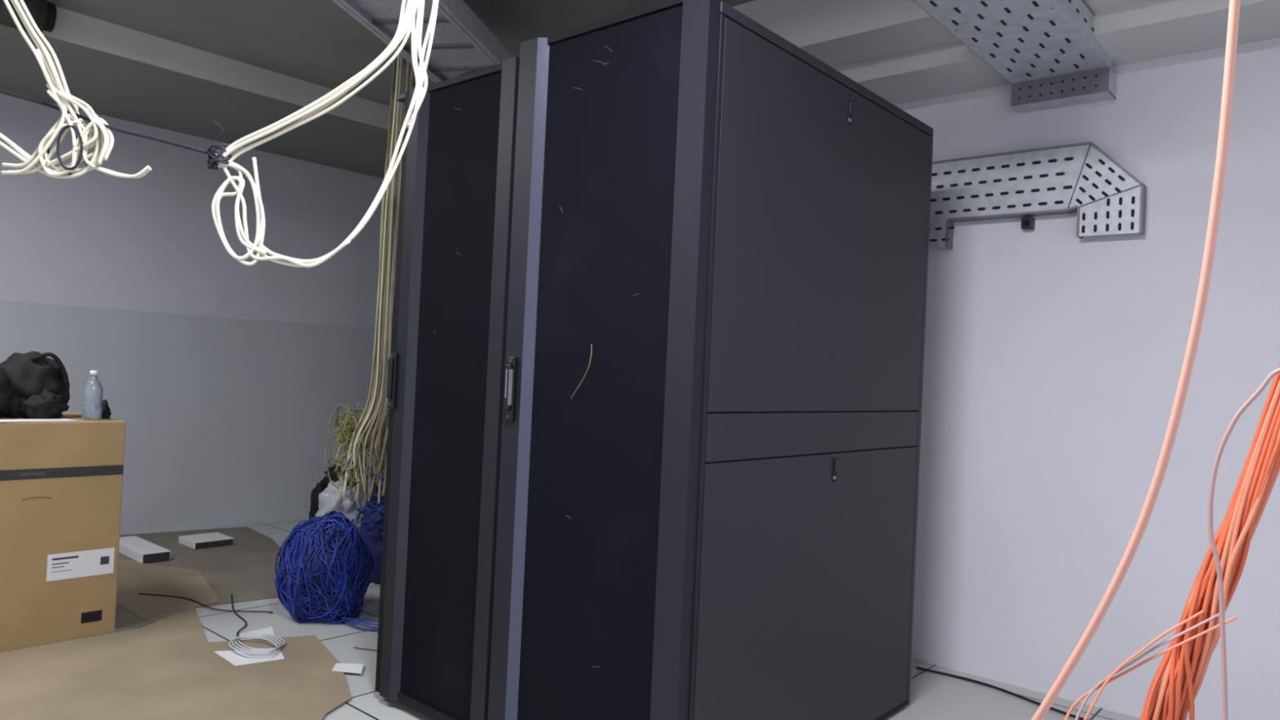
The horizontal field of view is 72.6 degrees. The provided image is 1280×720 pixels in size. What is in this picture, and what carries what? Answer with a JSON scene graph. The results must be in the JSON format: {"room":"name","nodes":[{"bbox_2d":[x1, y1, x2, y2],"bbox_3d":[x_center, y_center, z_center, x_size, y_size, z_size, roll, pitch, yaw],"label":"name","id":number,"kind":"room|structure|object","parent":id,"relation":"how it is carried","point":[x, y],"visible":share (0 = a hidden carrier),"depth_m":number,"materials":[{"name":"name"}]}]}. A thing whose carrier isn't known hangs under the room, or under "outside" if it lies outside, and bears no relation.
{"room":"server room","nodes":[
{"label":"server room","id":0,"kind":"room"},
{"bbox_2d":[0,93,386,329],"bbox_3d":[-3.255,-0.269,4.987,0.100,2.590,5.600,2,-1,41],"label":"wall","id":1,"kind":"structure","parent":0,"point":[152,242],"depth_m":5.35,"materials":[{"name":"grey paint"}]},
{"bbox_2d":[0,300,386,534],"bbox_3d":[-3.242,0.360,4.942,0.012,1.335,5.400,2,-1,41],"label":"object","id":2,"kind":"structure","parent":1,"relation":"attached to","point":[226,419],"depth_m":5.52,"materials":[{"name":"paint"}]},
{"bbox_2d":[0,6,399,178],"bbox_3d":[-2.704,-1.474,4.575,1.210,0.142,5.400,2,-1,41],"label":"ceiling beam","id":3,"kind":"structure","parent":1,"relation":"attached to","point":[122,73],"depth_m":4.58,"materials":[{"name":"paint"}]},
{"bbox_2d":[47,0,755,106],"bbox_3d":[-0.815,-1.530,2.942,6.400,0.100,5.600,2,-1,41],"label":"ceiling","id":4,"kind":"structure","parent":0,"point":[316,42],"depth_m":3.91,"materials":[{"name":"paint"}]},
{"bbox_2d":[0,0,56,35],"bbox_3d":[-3.215,-1.502,2.894,0.173,0.173,2.170,2,-1,41],"label":"insulated pipe","id":5,"kind":"object","parent":4,"relation":"attached to","point":[43,12],"visible":0.82,"depth_m":3.61,"materials":[{"name":"black"}]},
{"bbox_2d":[0,0,439,267],"bbox_3d":[-1.305,-0.875,1.606,1.946,1.349,0.030,3,-1,0],"label":"cable bundle","id":6,"kind":"object","parent":4,"relation":"hanging from","point":[97,127],"visible":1,"depth_m":1.60,"materials":[{"name":"beige plastic"}]},
{"bbox_2d":[324,51,415,503],"bbox_3d":[-1.154,-0.428,3.834,0.403,2.108,0.278,2,-1,41],"label":"cable bundle","id":7,"kind":"object","parent":4,"relation":"hanging from","point":[403,79],"visible":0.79,"depth_m":3.72,"materials":[{"name":"beige plastic"}]},
{"bbox_2d":[332,0,513,83],"bbox_3d":[-0.804,-1.345,3.251,0.380,0.260,1.152,3,-1,11],"label":"cable tray","id":8,"kind":"object","parent":4,"relation":"attached to","point":[462,43],"visible":0.69,"depth_m":3.32,"materials":[{"name":"metal"}]},
{"bbox_2d":[1031,0,1279,719],"bbox_3d":[0.501,-0.155,0.967,0.089,2.580,0.561,3,-1,-41],"label":"cable","id":9,"kind":"object","parent":4,"relation":"hanging from","point":[1234,5],"visible":1,"depth_m":0.87,"materials":[{"name":"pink plastic"}]},
{"bbox_2d":[1064,364,1279,719],"bbox_3d":[0.892,-0.133,1.233,0.573,2.580,0.170,2,-1,41],"label":"cable bundle","id":10,"kind":"object","parent":4,"relation":"hanging from","point":[1188,654],"visible":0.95,"depth_m":1.27,"materials":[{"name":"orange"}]},
{"bbox_2d":[114,513,1139,719],"bbox_3d":[-0.939,1.157,2.905,6.400,0.100,5.600,2,-1,41],"label":"floor","id":11,"kind":"structure","parent":0,"point":[933,695],"depth_m":3.22,"materials":[{"name":"tile"}]},
{"bbox_2d":[0,412,125,652],"bbox_3d":[-2.438,0.629,3.330,0.552,0.825,0.640,2,-1,41],"label":"cardboard box","id":12,"kind":"object","parent":11,"relation":"on","point":[61,482],"visible":1,"depth_m":3.23,"materials":[{"name":"brown cardboard"}]},
{"bbox_2d":[0,351,70,418],"bbox_3d":[-2.401,0.089,3.286,0.314,0.254,0.444,2,-1,41],"label":"backpack","id":13,"kind":"object","parent":12,"relation":"on","point":[33,385],"visible":1,"depth_m":3.29,"materials":[{"name":"black fabric"}]},
{"bbox_2d":[0,418,76,422],"bbox_3d":[-2.235,0.222,3.210,0.095,0.003,0.250,2,-1,38],"label":"paper sheet","id":14,"kind":"object","parent":12,"relation":"on","point":[19,420],"visible":1,"depth_m":3.21,"materials":[{"name":"white paper"}]},
{"bbox_2d":[81,370,103,420],"bbox_3d":[-2.124,0.136,3.384,0.066,0.190,0.066,2,-1,41],"label":"plastic bottle","id":15,"kind":"object","parent":12,"relation":"on","point":[92,397],"visible":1,"depth_m":3.36,"materials":[{"name":"blue"}]},
{"bbox_2d":[101,399,111,418],"bbox_3d":[-2.151,0.192,3.484,0.108,0.076,0.066,2,-1,41],"label":"cloth","id":16,"kind":"object","parent":12,"relation":"on","point":[106,413],"visible":0.44,"depth_m":3.46,"materials":[{"name":"black fabric"}]},
{"bbox_2d":[0,606,351,719],"bbox_3d":[-1.693,1.061,2.689,1.760,0.004,1.680,2,-1,41],"label":"cardboard sheet","id":17,"kind":"object","parent":11,"relation":"on","point":[167,668],"visible":0.96,"depth_m":2.91,"materials":[{"name":"brown cardboard"}]},
{"bbox_2d":[213,648,284,666],"bbox_3d":[-1.423,1.077,3.182,0.213,0.001,0.196,3,-1,-35],"label":"paper sheet","id":18,"kind":"object","parent":17,"relation":"on","point":[236,658],"visible":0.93,"depth_m":3.16,"materials":[{"name":"white paper"}]},
{"bbox_2d":[331,662,364,673],"bbox_3d":[-1.034,1.093,3.090,0.113,0.001,0.099,3,-1,-4],"label":"paper sheet","id":19,"kind":"object","parent":17,"relation":"on","point":[347,668],"visible":1,"depth_m":3.09,"materials":[{"name":"white paper"}]},
{"bbox_2d":[115,526,281,629],"bbox_3d":[-2.333,1.062,4.537,1.910,0.004,1.325,2,-1,41],"label":"cardboard sheet","id":20,"kind":"object","parent":11,"relation":"on","point":[245,569],"visible":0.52,"depth_m":4.55,"materials":[{"name":"brown cardboard"}]},
{"bbox_2d":[119,535,170,563],"bbox_3d":[-2.698,1.017,4.687,0.502,0.050,0.140,2,-1,41],"label":"carton offcut","id":21,"kind":"object","parent":20,"relation":"on","point":[139,549],"visible":0.82,"depth_m":4.58,"materials":[{"name":"white cardboard"}]},
{"bbox_2d":[115,559,220,619],"bbox_3d":[-2.351,1.052,4.173,1.300,0.002,0.500,2,-1,41],"label":"cardboard sheet","id":22,"kind":"object","parent":20,"relation":"on","point":[134,578],"visible":0.7,"depth_m":4.03,"materials":[{"name":"brown cardboard"}]},
{"bbox_2d":[177,532,234,549],"bbox_3d":[-2.495,1.038,5.013,0.222,0.039,0.220,2,-1,41],"label":"carton offcut","id":23,"kind":"object","parent":20,"relation":"on","point":[214,539],"visible":1,"depth_m":4.96,"materials":[{"name":"white cardboard"}]},
{"bbox_2d":[240,626,275,639],"bbox_3d":[-1.514,1.084,3.446,0.123,0.001,0.178,3,-1,-27],"label":"paper sheet","id":24,"kind":"object","parent":11,"relation":"on","point":[269,629],"visible":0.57,"depth_m":3.48,"materials":[{"name":"white paper"}]},
{"bbox_2d":[275,466,384,631],"bbox_3d":[-1.260,0.816,4.059,0.723,0.590,1.150,3,-1,-15],"label":"cable bundle","id":25,"kind":"object","parent":11,"relation":"on","point":[326,571],"visible":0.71,"depth_m":3.65,"materials":[{"name":"blue plastic"}]},
{"bbox_2d":[308,462,363,529],"bbox_3d":[-1.662,0.828,4.758,0.247,0.530,0.372,3,-1,-39],"label":"plastic bags","id":26,"kind":"object","parent":11,"relation":"on","point":[324,500],"visible":0.35,"depth_m":4.66,"materials":[{"name":"grey plastic"}]},
{"bbox_2d":[374,56,519,719],"bbox_3d":[-0.222,0.118,3.171,0.659,2.050,1.324,2,-1,41],"label":"rack","id":27,"kind":"object","parent":11,"relation":"on","point":[446,362],"visible":0.46,"depth_m":2.67,"materials":[{"name":"black metal"}]},
{"bbox_2d":[138,592,1088,719],"bbox_3d":[-0.134,1.131,3.228,4.413,0.032,0.814,3,-1,11],"label":"wires","id":28,"kind":"object","parent":11,"relation":"on","point":[249,651],"visible":0.94,"depth_m":3.30,"materials":[{"name":"black"}]},
{"bbox_2d":[487,0,933,719],"bbox_3d":[0.285,0.145,2.729,0.685,2.029,1.326,2,-1,41],"label":"rack","id":29,"kind":"object","parent":11,"relation":"on","point":[708,500],"visible":1,"depth_m":2.30,"materials":[{"name":"black metal"}]},
{"bbox_2d":[911,0,1116,113],"bbox_3d":[1.098,-1.182,2.664,0.338,0.425,1.510,2,-1,41],"label":"cable tray","id":30,"kind":"object","parent":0,"point":[1051,56],"depth_m":2.89,"materials":[{"name":"silver metal"}]},
{"bbox_2d":[1021,217,1035,230],"bbox_3d":[1.462,-0.514,3.285,0.040,0.042,0.040,2,-1,41],"label":"clip","id":31,"kind":"object","parent":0,"point":[1028,223],"depth_m":3.27,"materials":[{"name":"black plastic"}]},
{"bbox_2d":[928,142,1146,248],"bbox_3d":[1.400,-0.615,3.333,0.938,0.348,0.056,2,-1,41],"label":"cable tray","id":32,"kind":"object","parent":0,"point":[1082,178],"depth_m":3.23,"materials":[{"name":"silver metal"}]},
{"bbox_2d":[894,37,1279,719],"bbox_3d":[1.971,-0.046,3.501,2.650,2.590,0.990,2,-1,41],"label":"wall","id":33,"kind":"structure","parent":0,"point":[1054,357],"depth_m":3.11,"materials":[{"name":"paint"}]},
{"bbox_2d":[732,0,1279,105],"bbox_3d":[1.501,-1.220,2.913,2.650,0.305,0.610,2,-1,41],"label":"ceiling","id":34,"kind":"structure","parent":33,"relation":"attached to","point":[895,50],"depth_m":3.15,"materials":[{"name":"paint"}]}
]}

